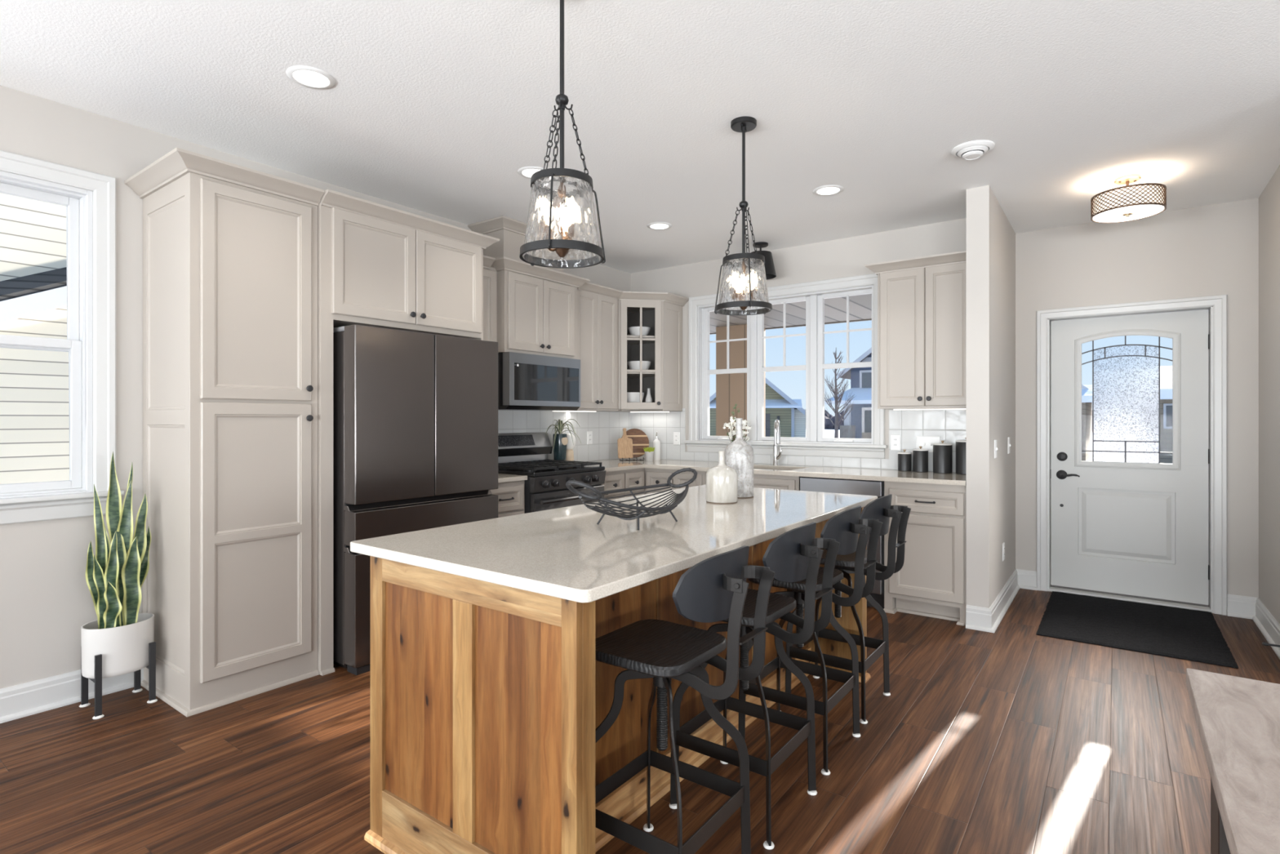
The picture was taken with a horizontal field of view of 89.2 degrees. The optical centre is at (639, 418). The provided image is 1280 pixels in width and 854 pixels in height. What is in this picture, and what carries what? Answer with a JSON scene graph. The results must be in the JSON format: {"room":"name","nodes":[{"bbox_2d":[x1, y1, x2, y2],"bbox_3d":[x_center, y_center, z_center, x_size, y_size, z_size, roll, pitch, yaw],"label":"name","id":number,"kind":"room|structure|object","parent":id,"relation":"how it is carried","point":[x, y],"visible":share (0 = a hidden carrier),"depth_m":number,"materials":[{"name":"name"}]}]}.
{"room":"kitchen","nodes":[
{"label":"kitchen","id":0,"kind":"room"},
{"bbox_2d":[0,84,630,688],"bbox_3d":[-2.729,-0.068,2.958,0.140,2.740,9.040,0,0,36],"label":"wall","id":1,"kind":"structure","parent":0,"point":[46,599],"depth_m":3.01,"materials":[{"name":"paint"}]},
{"bbox_2d":[0,150,124,524],"bbox_3d":[-2.903,-0.349,2.682,0.185,1.609,1.210,0,0,36],"label":"window","id":2,"kind":"structure","parent":1,"relation":"in","point":[90,344],"depth_m":3.05,"materials":[{"name":"white wood"}]},
{"bbox_2d":[0,667,143,723],"bbox_3d":[-3.842,1.233,1.295,0.033,0.138,4.742,0,0,36],"label":"baseboard","id":3,"kind":"structure","parent":1,"relation":"attached to","point":[27,699],"depth_m":2.92,"materials":[{"name":"white wood"}]},
{"bbox_2d":[483,254,497,342],"bbox_3d":[-1.227,-0.593,4.545,0.400,1.046,0.368,0,0,36],"label":"upper cabinet","id":4,"kind":"object","parent":1,"relation":"attached to","point":[490,274],"visible":0.12,"depth_m":4.54,"materials":[{"name":"paint"}]},
{"bbox_2d":[467,215,590,359],"bbox_3d":[-0.860,-0.955,4.980,0.477,0.964,0.911,0,0,36],"label":"upper cabinet","id":5,"kind":"object","parent":1,"relation":"attached to","point":[537,305],"visible":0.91,"depth_m":4.77,"materials":[{"name":"paint"}]},
{"bbox_2d":[497,351,580,410],"bbox_3d":[-0.870,-0.269,4.986,0.438,0.405,0.754,0,0,36],"label":"microwave","id":6,"kind":"object","parent":5,"relation":"attached to","point":[526,381],"visible":0.85,"depth_m":4.78,"materials":[{"name":"grey metal"}]},
{"bbox_2d":[497,410,631,461],"bbox_3d":[-0.791,0.144,5.474,0.008,0.485,2.370,0,0,36],"label":"tiled wall","id":7,"kind":"structure","parent":1,"relation":"attached to","point":[606,427],"depth_m":5.83,"materials":[{"name":"white tile"}]},
{"bbox_2d":[586,431,592,444],"bbox_3d":[-0.456,0.172,5.916,0.009,0.118,0.072,0,0,36],"label":"wall outlet","id":8,"kind":"object","parent":7,"relation":"attached to","point":[589,433],"visible":1,"depth_m":5.91,"materials":[{"name":"white plastic"}]},
{"bbox_2d":[551,282,622,412],"bbox_3d":[-0.477,-0.589,5.567,0.400,1.054,0.628,0,0,36],"label":"upper cabinet","id":9,"kind":"object","parent":1,"relation":"attached to","point":[597,305],"depth_m":5.49,"materials":[{"name":"paint"}]},
{"bbox_2d":[0,0,1279,273],"bbox_3d":[1.126,-1.488,0.538,9.220,0.100,9.700,0,0,36],"label":"ceiling","id":10,"kind":"structure","parent":0,"point":[433,107],"depth_m":2.92,"materials":[{"name":"white paint"}]},
{"bbox_2d":[285,65,336,88],"bbox_3d":[-1.385,-1.434,2.736,0.188,0.006,0.188,0,0,36],"label":"recessed light","id":11,"kind":"object","parent":10,"relation":"in","point":[309,77],"visible":1,"depth_m":2.72,"materials":[{"name":"white plastic"}]},
{"bbox_2d":[517,166,543,178],"bbox_3d":[-0.619,-1.434,3.791,0.188,0.006,0.188,0,0,36],"label":"recessed light","id":12,"kind":"object","parent":10,"relation":"in","point":[526,171],"visible":0.55,"depth_m":3.76,"materials":[{"name":"white plastic"}]},
{"bbox_2d":[519,0,605,268],"bbox_3d":[-0.259,-0.978,2.121,0.286,0.920,0.272,0,0,42],"label":"pendant lamp","id":13,"kind":"object","parent":10,"relation":"hanging from","point":[562,231],"visible":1,"depth_m":2.04,"materials":[{"name":"clear glass"}]},
{"bbox_2d":[646,222,671,230],"bbox_3d":[0.144,-1.434,4.837,0.188,0.006,0.188,0,0,36],"label":"recessed light","id":14,"kind":"object","parent":10,"relation":"in","point":[655,225],"visible":1,"depth_m":4.82,"materials":[{"name":"white plastic"}]},
{"bbox_2d":[714,115,772,315],"bbox_3d":[0.496,-0.978,3.150,0.286,0.920,0.272,0,0,23],"label":"pendant lamp","id":15,"kind":"object","parent":10,"relation":"hanging from","point":[744,291],"visible":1,"depth_m":3.08,"materials":[{"name":"black"}]},
{"bbox_2d":[751,241,776,279],"bbox_3d":[0.991,-1.302,5.337,0.254,0.272,0.254,0,0,36],"label":"ceiling lamp","id":16,"kind":"object","parent":10,"relation":"attached to","point":[770,270],"visible":0.54,"depth_m":5.26,"materials":[{"name":"black metal"}]},
{"bbox_2d":[813,184,844,195],"bbox_3d":[1.183,-1.434,4.083,0.188,0.006,0.188,0,0,36],"label":"recessed light","id":17,"kind":"object","parent":10,"relation":"in","point":[831,189],"visible":1,"depth_m":4.07,"materials":[{"name":"white plastic"}]},
{"bbox_2d":[951,140,995,159],"bbox_3d":[1.768,-1.415,3.453,0.208,0.046,0.208,0,0,36],"label":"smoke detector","id":18,"kind":"object","parent":10,"relation":"in","point":[970,150],"visible":1,"depth_m":3.41,"materials":[{"name":"white plastic"}]},
{"bbox_2d":[1090,173,1166,223],"bbox_3d":[2.914,-1.323,3.881,0.362,0.229,0.362,0,0,36],"label":"ceiling lamp","id":19,"kind":"object","parent":10,"relation":"attached to","point":[1128,202],"visible":1,"depth_m":3.79,"materials":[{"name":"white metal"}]},
{"bbox_2d":[1093,204,1164,222],"bbox_3d":[2.914,-1.226,3.881,0.340,0.003,0.340,0,0,36],"label":"diffuser","id":20,"kind":"object","parent":19,"relation":"attached to","point":[1113,213],"depth_m":3.86,"materials":[{"name":"white"}]},
{"bbox_2d":[0,587,1279,853],"bbox_3d":[1.126,1.342,0.538,9.220,0.080,9.700,0,0,36],"label":"floor","id":21,"kind":"structure","parent":0,"point":[1013,739],"depth_m":2.45,"materials":[{"name":"brown wood"}]},
{"bbox_2d":[79,451,157,719],"bbox_3d":[-2.384,0.725,2.971,0.237,1.155,0.264,0,0,36],"label":"snake plant","id":22,"kind":"object","parent":21,"relation":"on","point":[121,640],"visible":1,"depth_m":2.94,"materials":[{"name":"green plant"}]},
{"bbox_2d":[124,147,324,716],"bbox_3d":[-2.044,0.075,3.211,0.662,2.454,0.641,0,0,36],"label":"pantry cabinet","id":23,"kind":"object","parent":21,"relation":"on","point":[230,250],"visible":0.98,"depth_m":3.04,"materials":[{"name":"paint"}]},
{"bbox_2d":[317,189,499,675],"bbox_3d":[-1.509,0.075,3.915,0.690,2.454,1.124,0,0,36],"label":"tall cabinet","id":24,"kind":"object","parent":21,"relation":"on","point":[379,265],"visible":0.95,"depth_m":3.51,"materials":[{"name":"paint"}]},
{"bbox_2d":[333,324,497,675],"bbox_3d":[-1.458,0.411,3.870,0.750,1.782,0.940,0,0,36],"label":"refrigerator","id":25,"kind":"object","parent":21,"relation":"on","point":[415,414],"visible":0.66,"depth_m":3.47,"materials":[{"name":"black metal"}]},
{"bbox_2d":[490,480,524,517],"bbox_3d":[-1.123,0.861,4.466,0.661,0.883,0.362,0,0,36],"label":"base cabinet","id":26,"kind":"object","parent":21,"relation":"on","point":[511,495],"visible":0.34,"depth_m":4.33,"materials":[{"name":"paint"}]},
{"bbox_2d":[497,473,527,483],"bbox_3d":[-1.128,0.402,4.471,0.633,0.030,0.360,0,0,36],"label":"countertop","id":27,"kind":"structure","parent":26,"relation":"on","point":[502,477],"depth_m":4.36,"materials":[{"name":"stone"}]},
{"bbox_2d":[497,432,608,513],"bbox_3d":[-0.746,0.707,4.895,0.741,1.190,0.766,0,0,36],"label":"gas range","id":28,"kind":"object","parent":21,"relation":"on","point":[526,454],"visible":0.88,"depth_m":4.79,"materials":[{"name":"black metal"}]},
{"bbox_2d":[497,465,604,476],"bbox_3d":[-0.766,0.381,4.909,0.677,0.030,0.762,0,0,36],"label":"cooktop","id":29,"kind":"object","parent":28,"relation":"in","point":[571,470],"depth_m":4.65,"materials":[{"name":"black metal"}]},
{"bbox_2d":[364,506,870,853],"bbox_3d":[0.153,0.860,2.640,0.880,0.884,2.206,0,0,36],"label":"kitchen island","id":30,"kind":"object","parent":21,"relation":"on","point":[489,700],"visible":0.42,"depth_m":1.80,"materials":[{"name":"brown wood"}]},
{"bbox_2d":[350,484,877,602],"bbox_3d":[0.138,0.402,2.654,0.993,0.030,2.233,0,0,36],"label":"island countertop","id":31,"kind":"structure","parent":30,"relation":"on","point":[563,553],"depth_m":2.07,"materials":[{"name":"stone"}]},
{"bbox_2d":[565,467,697,529],"bbox_3d":[-0.008,0.294,2.406,0.261,0.186,0.704,0,0,36],"label":"wire bowl","id":32,"kind":"object","parent":31,"relation":"on","point":[596,495],"visible":1,"depth_m":2.37,"materials":[{"name":"black metal"}]},
{"bbox_2d":[706,450,737,503],"bbox_3d":[0.381,0.268,3.026,0.147,0.238,0.147,0,0,36],"label":"bottle vase","id":33,"kind":"object","parent":31,"relation":"on","point":[722,480],"visible":1,"depth_m":2.97,"materials":[{"name":"beige ceramic"}]},
{"bbox_2d":[724,417,753,498],"bbox_3d":[0.493,0.192,3.229,0.144,0.391,0.144,0,0,36],"label":"bottle vase","id":34,"kind":"object","parent":31,"relation":"on","point":[739,454],"visible":0.81,"depth_m":3.17,"materials":[{"name":"ceramic"}]},
{"bbox_2d":[722,404,751,442],"bbox_3d":[0.851,0.123,5.613,0.256,0.527,0.210,0,0,25],"label":"flowers","id":35,"kind":"object","parent":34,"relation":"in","point":[732,433],"visible":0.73,"depth_m":5.61,"materials":[{"name":"white plant"}]},
{"bbox_2d":[600,467,644,499],"bbox_3d":[-0.196,0.861,5.731,0.660,0.883,1.226,0,0,36],"label":"base cabinet","id":36,"kind":"object","parent":21,"relation":"on","point":[620,479],"visible":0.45,"depth_m":5.34,"materials":[{"name":"paint"}]},
{"bbox_2d":[588,457,965,485],"bbox_3d":[0.798,0.402,5.004,3.109,0.030,1.229,0,0,36],"label":"countertop","id":37,"kind":"structure","parent":36,"relation":"on","point":[890,475],"depth_m":4.80,"materials":[{"name":"stone"}]},
{"bbox_2d":[545,418,581,460],"bbox_3d":[-0.619,0.194,5.365,0.265,0.386,0.270,0,0,7],"label":"spider plant","id":38,"kind":"object","parent":37,"relation":"on","point":[560,440],"visible":0.98,"depth_m":5.36,"materials":[{"name":"green plant"}]},
{"bbox_2d":[566,433,575,460],"bbox_3d":[-0.615,0.255,5.543,0.136,0.265,0.136,0,0,36],"label":"jar","id":39,"kind":"object","parent":37,"relation":"on","point":[570,454],"visible":0.48,"depth_m":5.50,"materials":[{"name":"white ceramic"}]},
{"bbox_2d":[619,457,644,460],"bbox_3d":[-0.079,0.372,6.057,0.220,0.031,0.136,0,0,-15],"label":"plate stand","id":40,"kind":"object","parent":37,"relation":"on","point":[622,457],"visible":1,"depth_m":6.03,"materials":[{"name":"black metal"}]},
{"bbox_2d":[617,427,633,458],"bbox_3d":[-0.139,0.226,6.035,0.140,0.281,0.062,0,0,-15],"label":"cutting board","id":41,"kind":"object","parent":40,"relation":"on","point":[624,443],"visible":1,"depth_m":6.02,"materials":[{"name":"brown wood"}]},
{"bbox_2d":[622,428,648,457],"bbox_3d":[-0.048,0.229,6.151,0.276,0.275,0.061,0,0,-15],"label":"cutting board","id":42,"kind":"object","parent":40,"relation":"on","point":[640,439],"visible":0.62,"depth_m":6.15,"materials":[{"name":"brown wood"}]},
{"bbox_2d":[643,446,654,460],"bbox_3d":[0.088,0.321,6.033,0.104,0.132,0.111,0,0,36],"label":"potted plant","id":43,"kind":"object","parent":37,"relation":"on","point":[649,452],"visible":1,"depth_m":6.00,"materials":[{"name":"green plant"}]},
{"bbox_2d":[653,431,660,460],"bbox_3d":[0.157,0.255,6.130,0.072,0.264,0.072,0,0,36],"label":"oil bottle","id":44,"kind":"object","parent":37,"relation":"on","point":[656,442],"visible":0.94,"depth_m":6.10,"materials":[{"name":"white ceramic"}]},
{"bbox_2d":[772,418,782,465],"bbox_3d":[1.138,0.194,5.368,0.067,0.386,0.174,0,0,-2],"label":"faucet","id":45,"kind":"object","parent":37,"relation":"on","point":[776,455],"visible":1,"depth_m":5.40,"materials":[{"name":"silver metal"}]},
{"bbox_2d":[897,448,911,471],"bbox_3d":[1.966,0.306,4.827,0.098,0.161,0.098,0,0,36],"label":"canister","id":46,"kind":"object","parent":37,"relation":"on","point":[904,459],"visible":1,"depth_m":4.79,"materials":[{"name":"black metal"}]},
{"bbox_2d":[912,445,928,471],"bbox_3d":[2.057,0.293,4.761,0.108,0.188,0.108,0,0,36],"label":"canister","id":47,"kind":"object","parent":37,"relation":"on","point":[920,456],"visible":1,"depth_m":4.72,"materials":[{"name":"black metal"}]},
{"bbox_2d":[933,440,952,473],"bbox_3d":[2.168,0.271,4.654,0.130,0.233,0.130,0,0,36],"label":"canister","id":48,"kind":"object","parent":37,"relation":"on","point":[942,452],"visible":1,"depth_m":4.60,"materials":[{"name":"black metal"}]},
{"bbox_2d":[955,437,965,474],"bbox_3d":[2.299,0.258,4.570,0.144,0.258,0.144,0,0,36],"label":"canister","id":49,"kind":"object","parent":37,"relation":"on","point":[960,444],"visible":0.39,"depth_m":4.54,"materials":[{"name":"black metal"}]},
{"bbox_2d":[644,467,706,493],"bbox_3d":[0.446,0.861,5.617,0.606,0.883,0.650,0,0,36],"label":"base cabinet","id":50,"kind":"object","parent":21,"relation":"on","point":[652,476],"visible":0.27,"depth_m":5.42,"materials":[{"name":"paint"}]},
{"bbox_2d":[595,545,774,853],"bbox_3d":[0.109,0.821,1.787,0.495,0.962,0.383,0,0,36],"label":"bar stool","id":51,"kind":"object","parent":21,"relation":"on","point":[715,588],"visible":0.95,"depth_m":1.73,"materials":[{"name":"black metal"}]},
{"bbox_2d":[706,471,799,490],"bbox_3d":[1.009,0.861,5.204,0.786,0.883,0.650,0,0,36],"label":"base cabinet","id":52,"kind":"object","parent":21,"relation":"on","point":[761,481],"visible":0.03,"depth_m":4.84,"materials":[{"name":"paint"}]},
{"bbox_2d":[669,522,839,849],"bbox_3d":[0.404,0.821,2.188,0.495,0.962,0.383,0,0,36],"label":"bar stool","id":53,"kind":"object","parent":21,"relation":"on","point":[795,555],"visible":0.7,"depth_m":2.12,"materials":[{"name":"black metal"}]},
{"bbox_2d":[737,505,882,775],"bbox_3d":[0.694,0.821,2.598,0.495,0.962,0.383,0,0,36],"label":"bar stool","id":54,"kind":"object","parent":21,"relation":"on","point":[845,526],"visible":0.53,"depth_m":2.52,"materials":[{"name":"black metal"}]},
{"bbox_2d":[800,476,884,608],"bbox_3d":[1.574,0.862,4.796,0.592,0.881,0.604,0,0,36],"label":"dishwasher","id":55,"kind":"object","parent":21,"relation":"on","point":[855,486],"visible":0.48,"depth_m":4.48,"materials":[{"name":"grey metal"}]},
{"bbox_2d":[785,493,911,724],"bbox_3d":[0.971,0.821,2.996,0.495,0.962,0.383,0,0,36],"label":"bar stool","id":56,"kind":"object","parent":21,"relation":"on","point":[881,508],"visible":0.52,"depth_m":2.92,"materials":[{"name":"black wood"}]},
{"bbox_2d":[883,480,965,625],"bbox_3d":[2.016,0.861,4.465,0.505,0.883,0.651,0,0,36],"label":"base cabinet","id":57,"kind":"object","parent":21,"relation":"on","point":[931,582],"visible":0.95,"depth_m":4.21,"materials":[{"name":"paint"}]},
{"bbox_2d":[1035,591,1238,668],"bbox_3d":[3.110,1.295,4.135,0.907,0.012,1.207,0,0,36],"label":"doormat","id":58,"kind":"object","parent":21,"relation":"on","point":[1193,635],"visible":1,"depth_m":4.02,"materials":[{"name":"black rubber"}]},
{"bbox_2d":[1186,667,1279,853],"bbox_3d":[1.116,0.927,0.503,0.956,0.750,1.632,0,0,36],"label":"dining table","id":59,"kind":"object","parent":21,"relation":"on","point":[1237,718],"visible":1,"depth_m":1.09,"materials":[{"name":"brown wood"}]},
{"bbox_2d":[630,217,965,471],"bbox_3d":[1.212,-0.068,5.573,3.120,2.740,0.160,0,0,36],"label":"wall","id":60,"kind":"structure","parent":0,"point":[847,256],"depth_m":5.30,"materials":[{"name":"paint"}]},
{"bbox_2d":[604,291,688,412],"bbox_3d":[-0.005,-0.589,5.968,0.688,1.054,0.639,0,0,36],"label":"upper cabinet","id":61,"kind":"object","parent":60,"relation":"attached to","point":[661,312],"depth_m":5.84,"materials":[{"name":"paint"}]},
{"bbox_2d":[626,391,644,402],"bbox_3d":[-0.062,-0.165,5.950,0.200,0.150,0.200,0,0,36],"label":"bowl","id":62,"kind":"object","parent":61,"relation":"in","point":[632,397],"visible":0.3,"depth_m":5.87,"materials":[{"name":"white ceramic"}]},
{"bbox_2d":[626,360,651,369],"bbox_3d":[-0.007,-0.472,5.958,0.220,0.100,0.220,0,0,36],"label":"bowl","id":63,"kind":"object","parent":61,"relation":"on","point":[633,365],"visible":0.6,"depth_m":5.88,"materials":[{"name":"white ceramic"}]},
{"bbox_2d":[627,326,650,335],"bbox_3d":[-0.007,-0.790,5.958,0.210,0.085,0.210,0,0,36],"label":"bowl","id":64,"kind":"object","parent":61,"relation":"on","point":[633,331],"visible":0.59,"depth_m":5.89,"materials":[{"name":"white ceramic"}]},
{"bbox_2d":[626,335,654,344],"bbox_3d":[-0.028,-0.737,6.003,0.564,0.018,0.565,0,0,36],"label":"shelf","id":65,"kind":"object","parent":61,"relation":"attached to","point":[646,340],"depth_m":5.83,"materials":[{"name":"paint"}]},
{"bbox_2d":[626,371,654,377],"bbox_3d":[-0.028,-0.412,6.003,0.564,0.018,0.565,0,0,36],"label":"shelf","id":66,"kind":"object","parent":61,"relation":"attached to","point":[629,374],"depth_m":5.88,"materials":[{"name":"paint"}]},
{"bbox_2d":[644,388,652,402],"bbox_3d":[0.081,-0.184,5.950,0.068,0.190,0.068,0,0,36],"label":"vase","id":67,"kind":"object","parent":61,"relation":"in","point":[648,398],"visible":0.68,"depth_m":5.93,"materials":[{"name":"white ceramic"}]},
{"bbox_2d":[683,273,887,458],"bbox_3d":[1.196,-0.408,5.556,1.821,1.428,0.205,0,0,36],"label":"window","id":68,"kind":"structure","parent":60,"relation":"in","point":[815,443],"depth_m":5.42,"materials":[{"name":"white wood"}]},
{"bbox_2d":[708,315,746,368],"bbox_3d":[0.797,-0.720,5.877,0.401,0.540,0.016,0,0,36],"label":"grille","id":69,"kind":"object","parent":68,"relation":"attached to","point":[727,340],"depth_m":5.87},
{"bbox_2d":[762,302,805,365],"bbox_3d":[1.236,-0.720,5.555,0.399,0.540,0.016,0,0,36],"label":"grille","id":70,"kind":"object","parent":68,"relation":"attached to","point":[784,335],"depth_m":5.56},
{"bbox_2d":[823,295,871,362],"bbox_3d":[1.675,-0.720,5.233,0.399,0.540,0.016,0,0,36],"label":"grille","id":71,"kind":"object","parent":68,"relation":"attached to","point":[847,331],"depth_m":5.23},
{"bbox_2d":[631,408,965,472],"bbox_3d":[1.165,0.144,5.503,3.112,0.485,0.008,0,0,36],"label":"tiled wall","id":72,"kind":"structure","parent":60,"relation":"attached to","point":[949,425],"depth_m":5.09,"materials":[{"name":"white tile"}]},
{"bbox_2d":[673,431,679,444],"bbox_3d":[0.342,0.184,6.096,0.072,0.118,0.009,0,0,36],"label":"wall outlet","id":73,"kind":"object","parent":72,"relation":"attached to","point":[676,434],"visible":1,"depth_m":6.09,"materials":[{"name":"white plastic"}]},
{"bbox_2d":[890,434,900,450],"bbox_3d":[1.937,0.180,4.926,0.072,0.118,0.009,0,0,36],"label":"wall outlet","id":74,"kind":"object","parent":72,"relation":"attached to","point":[895,439],"visible":1,"depth_m":4.92,"materials":[{"name":"white plastic"}]},
{"bbox_2d":[916,435,940,452],"bbox_3d":[2.122,0.187,4.786,0.165,0.118,0.016,0,0,36],"label":"light switch","id":75,"kind":"object","parent":72,"relation":"attached to","point":[926,442],"visible":0.82,"depth_m":4.79,"materials":[{"name":"white plastic"}]},
{"bbox_2d":[864,250,965,409],"bbox_3d":[2.021,-0.590,4.642,0.710,1.052,0.380,0,0,36],"label":"upper cabinet","id":76,"kind":"object","parent":60,"relation":"attached to","point":[922,300],"depth_m":4.52,"materials":[{"name":"paint"}]},
{"bbox_2d":[965,185,1015,608],"bbox_3d":[2.527,-0.068,4.620,0.128,2.740,1.460,0,0,36],"label":"wall partition","id":77,"kind":"structure","parent":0,"point":[990,237],"depth_m":4.06,"materials":[{"name":"paint"}]},
{"bbox_2d":[994,440,998,457],"bbox_3d":[2.298,0.194,4.187,0.016,0.118,0.072,0,0,36],"label":"light switch","id":78,"kind":"object","parent":77,"relation":"attached to","point":[995,441],"visible":1,"depth_m":4.17,"materials":[{"name":"white plastic"}]},
{"bbox_2d":[965,568,1036,632],"bbox_3d":[2.529,1.233,4.499,0.161,0.138,1.351,0,0,41],"label":"baseboard","id":79,"kind":"structure","parent":77,"relation":"attached to","point":[977,618],"depth_m":4.24,"materials":[{"name":"white wood"}]},
{"bbox_2d":[1002,542,1004,560],"bbox_3d":[2.511,0.917,4.483,0.009,0.118,0.072,0,0,36],"label":"wall outlet","id":80,"kind":"object","parent":77,"relation":"attached to","point":[1003,543],"visible":1,"depth_m":4.47,"materials":[{"name":"white plastic"}]},
{"bbox_2d":[1008,436,1010,453],"bbox_3d":[2.679,0.192,4.707,0.016,0.118,0.072,0,0,36],"label":"light switch","id":81,"kind":"object","parent":77,"relation":"attached to","point":[1009,444],"visible":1,"depth_m":4.70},
{"bbox_2d":[1015,197,1258,597],"bbox_3d":[3.575,-0.068,4.658,1.517,2.740,0.160,0,0,36],"label":"wall","id":82,"kind":"structure","parent":0,"point":[1210,250],"depth_m":4.50,"materials":[{"name":"paint"}]},
{"bbox_2d":[709,293,871,333],"bbox_3d":[1.998,-1.308,7.371,12.500,0.100,2.350,0,0,36],"label":"porch ceiling","id":83,"kind":"structure","parent":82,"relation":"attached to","point":[860,305],"depth_m":7.85,"materials":[{"name":"white wood"}]},
{"bbox_2d":[1036,294,1226,615],"bbox_3d":[3.506,0.239,4.694,1.082,2.127,0.184,0,0,36],"label":"door","id":84,"kind":"structure","parent":82,"relation":"in","point":[1125,524],"depth_m":4.68,"materials":[{"name":"grey paint"}]},
{"bbox_2d":[1258,164,1279,624],"bbox_3d":[3.523,-0.068,3.424,0.140,2.740,1.890,0,0,36],"label":"wall","id":85,"kind":"structure","parent":0,"point":[1269,198],"depth_m":3.94,"materials":[{"name":"paint"}]},
{"bbox_2d":[1226,594,1279,659],"bbox_3d":[3.405,1.233,3.511,0.153,0.138,1.890,0,0,36],"label":"baseboard","id":86,"kind":"structure","parent":85,"relation":"attached to","point":[1237,606],"depth_m":4.15,"materials":[{"name":"white wood"}]},
{"bbox_2d":[1262,641,1279,647],"bbox_3d":[3.459,1.237,3.552,0.083,0.027,0.028,0,0,36],"label":"doorstop","id":87,"kind":"object","parent":85,"relation":"attached to","point":[1263,642],"visible":1,"depth_m":3.56,"materials":[{"name":"metal"}]},
{"label":"outside","id":88,"kind":"structure","parent":0,"visible":0},
{"bbox_2d":[824,429,1092,461],"bbox_3d":[29.578,1.752,40.313,180.000,0.200,180.000,0,0,36],"label":"snow","id":89,"kind":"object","parent":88,"point":[828,433],"depth_m":67.56,"materials":[{"name":"white snow"}]},
{"bbox_2d":[0,192,69,484],"bbox_3d":[-7.641,-1.988,4.056,1.280,7.420,15.500,0,0,36],"label":"house","id":90,"kind":"structure","parent":89,"relation":"on","point":[34,406],"depth_m":6.08,"materials":[{"name":"beige"}]},
{"bbox_2d":[709,377,805,437],"bbox_3d":[8.267,-1.008,48.488,7.400,5.320,10.600,0,0,10],"label":"house","id":91,"kind":"structure","parent":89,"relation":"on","point":[790,413],"depth_m":43.72,"materials":[{"name":"green"}]},
{"bbox_2d":[824,409,844,429],"bbox_3d":[40.775,0.053,101.553,96.897,3.398,14.889,0,0,36],"label":"treeline","id":92,"kind":"object","parent":89,"relation":"on","point":[828,424],"visible":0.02,"depth_m":103.86,"materials":[{"name":"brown plant"}]},
{"bbox_2d":[824,347,855,437],"bbox_3d":[9.248,-0.848,30.445,1.837,5.001,1.684,0,0,19],"label":"bare tree","id":93,"kind":"object","parent":89,"relation":"on","point":[836,391],"visible":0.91,"depth_m":30.38,"materials":[{"name":"brown plant"}]},
{"bbox_2d":[824,346,871,438],"bbox_3d":[20.395,-2.433,47.237,9.400,8.170,13.100,0,0,36],"label":"house","id":94,"kind":"structure","parent":89,"relation":"on","point":[858,423],"depth_m":45.26,"materials":[{"name":"blue"}]},
{"bbox_2d":[1081,384,1092,461],"bbox_3d":[16.400,-1.083,29.579,7.650,5.470,9.900,0,0,36],"label":"house","id":95,"kind":"structure","parent":89,"relation":"on","point":[1086,389],"depth_m":24.82,"materials":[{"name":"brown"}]},
{"bbox_2d":[1160,365,1172,463],"bbox_3d":[24.938,-0.283,25.113,9.500,3.870,11.060,0,0,36],"label":"house","id":96,"kind":"structure","parent":89,"relation":"on","point":[1166,371],"depth_m":23.33,"materials":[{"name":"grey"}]},
{"bbox_3d":[2.617,1.537,6.948,11.000,0.230,2.400,0,0,36],"label":"trim","id":97,"kind":"structure","parent":89,"relation":"on","visible":0},
{"bbox_2d":[715,324,765,436],"bbox_3d":[1.392,0.082,8.963,0.580,2.678,0.580,0,0,36],"label":"porch column","id":98,"kind":"structure","parent":97,"relation":"on","point":[731,388],"depth_m":8.79,"materials":[{"name":"wood"}]},
{"bbox_2d":[709,318,871,334],"bbox_3d":[2.705,-1.371,8.335,12.500,0.255,0.040,0,0,36],"label":"trim","id":99,"kind":"structure","parent":98,"relation":"attached to","point":[870,319],"depth_m":8.50,"materials":[{"name":"white wood"}]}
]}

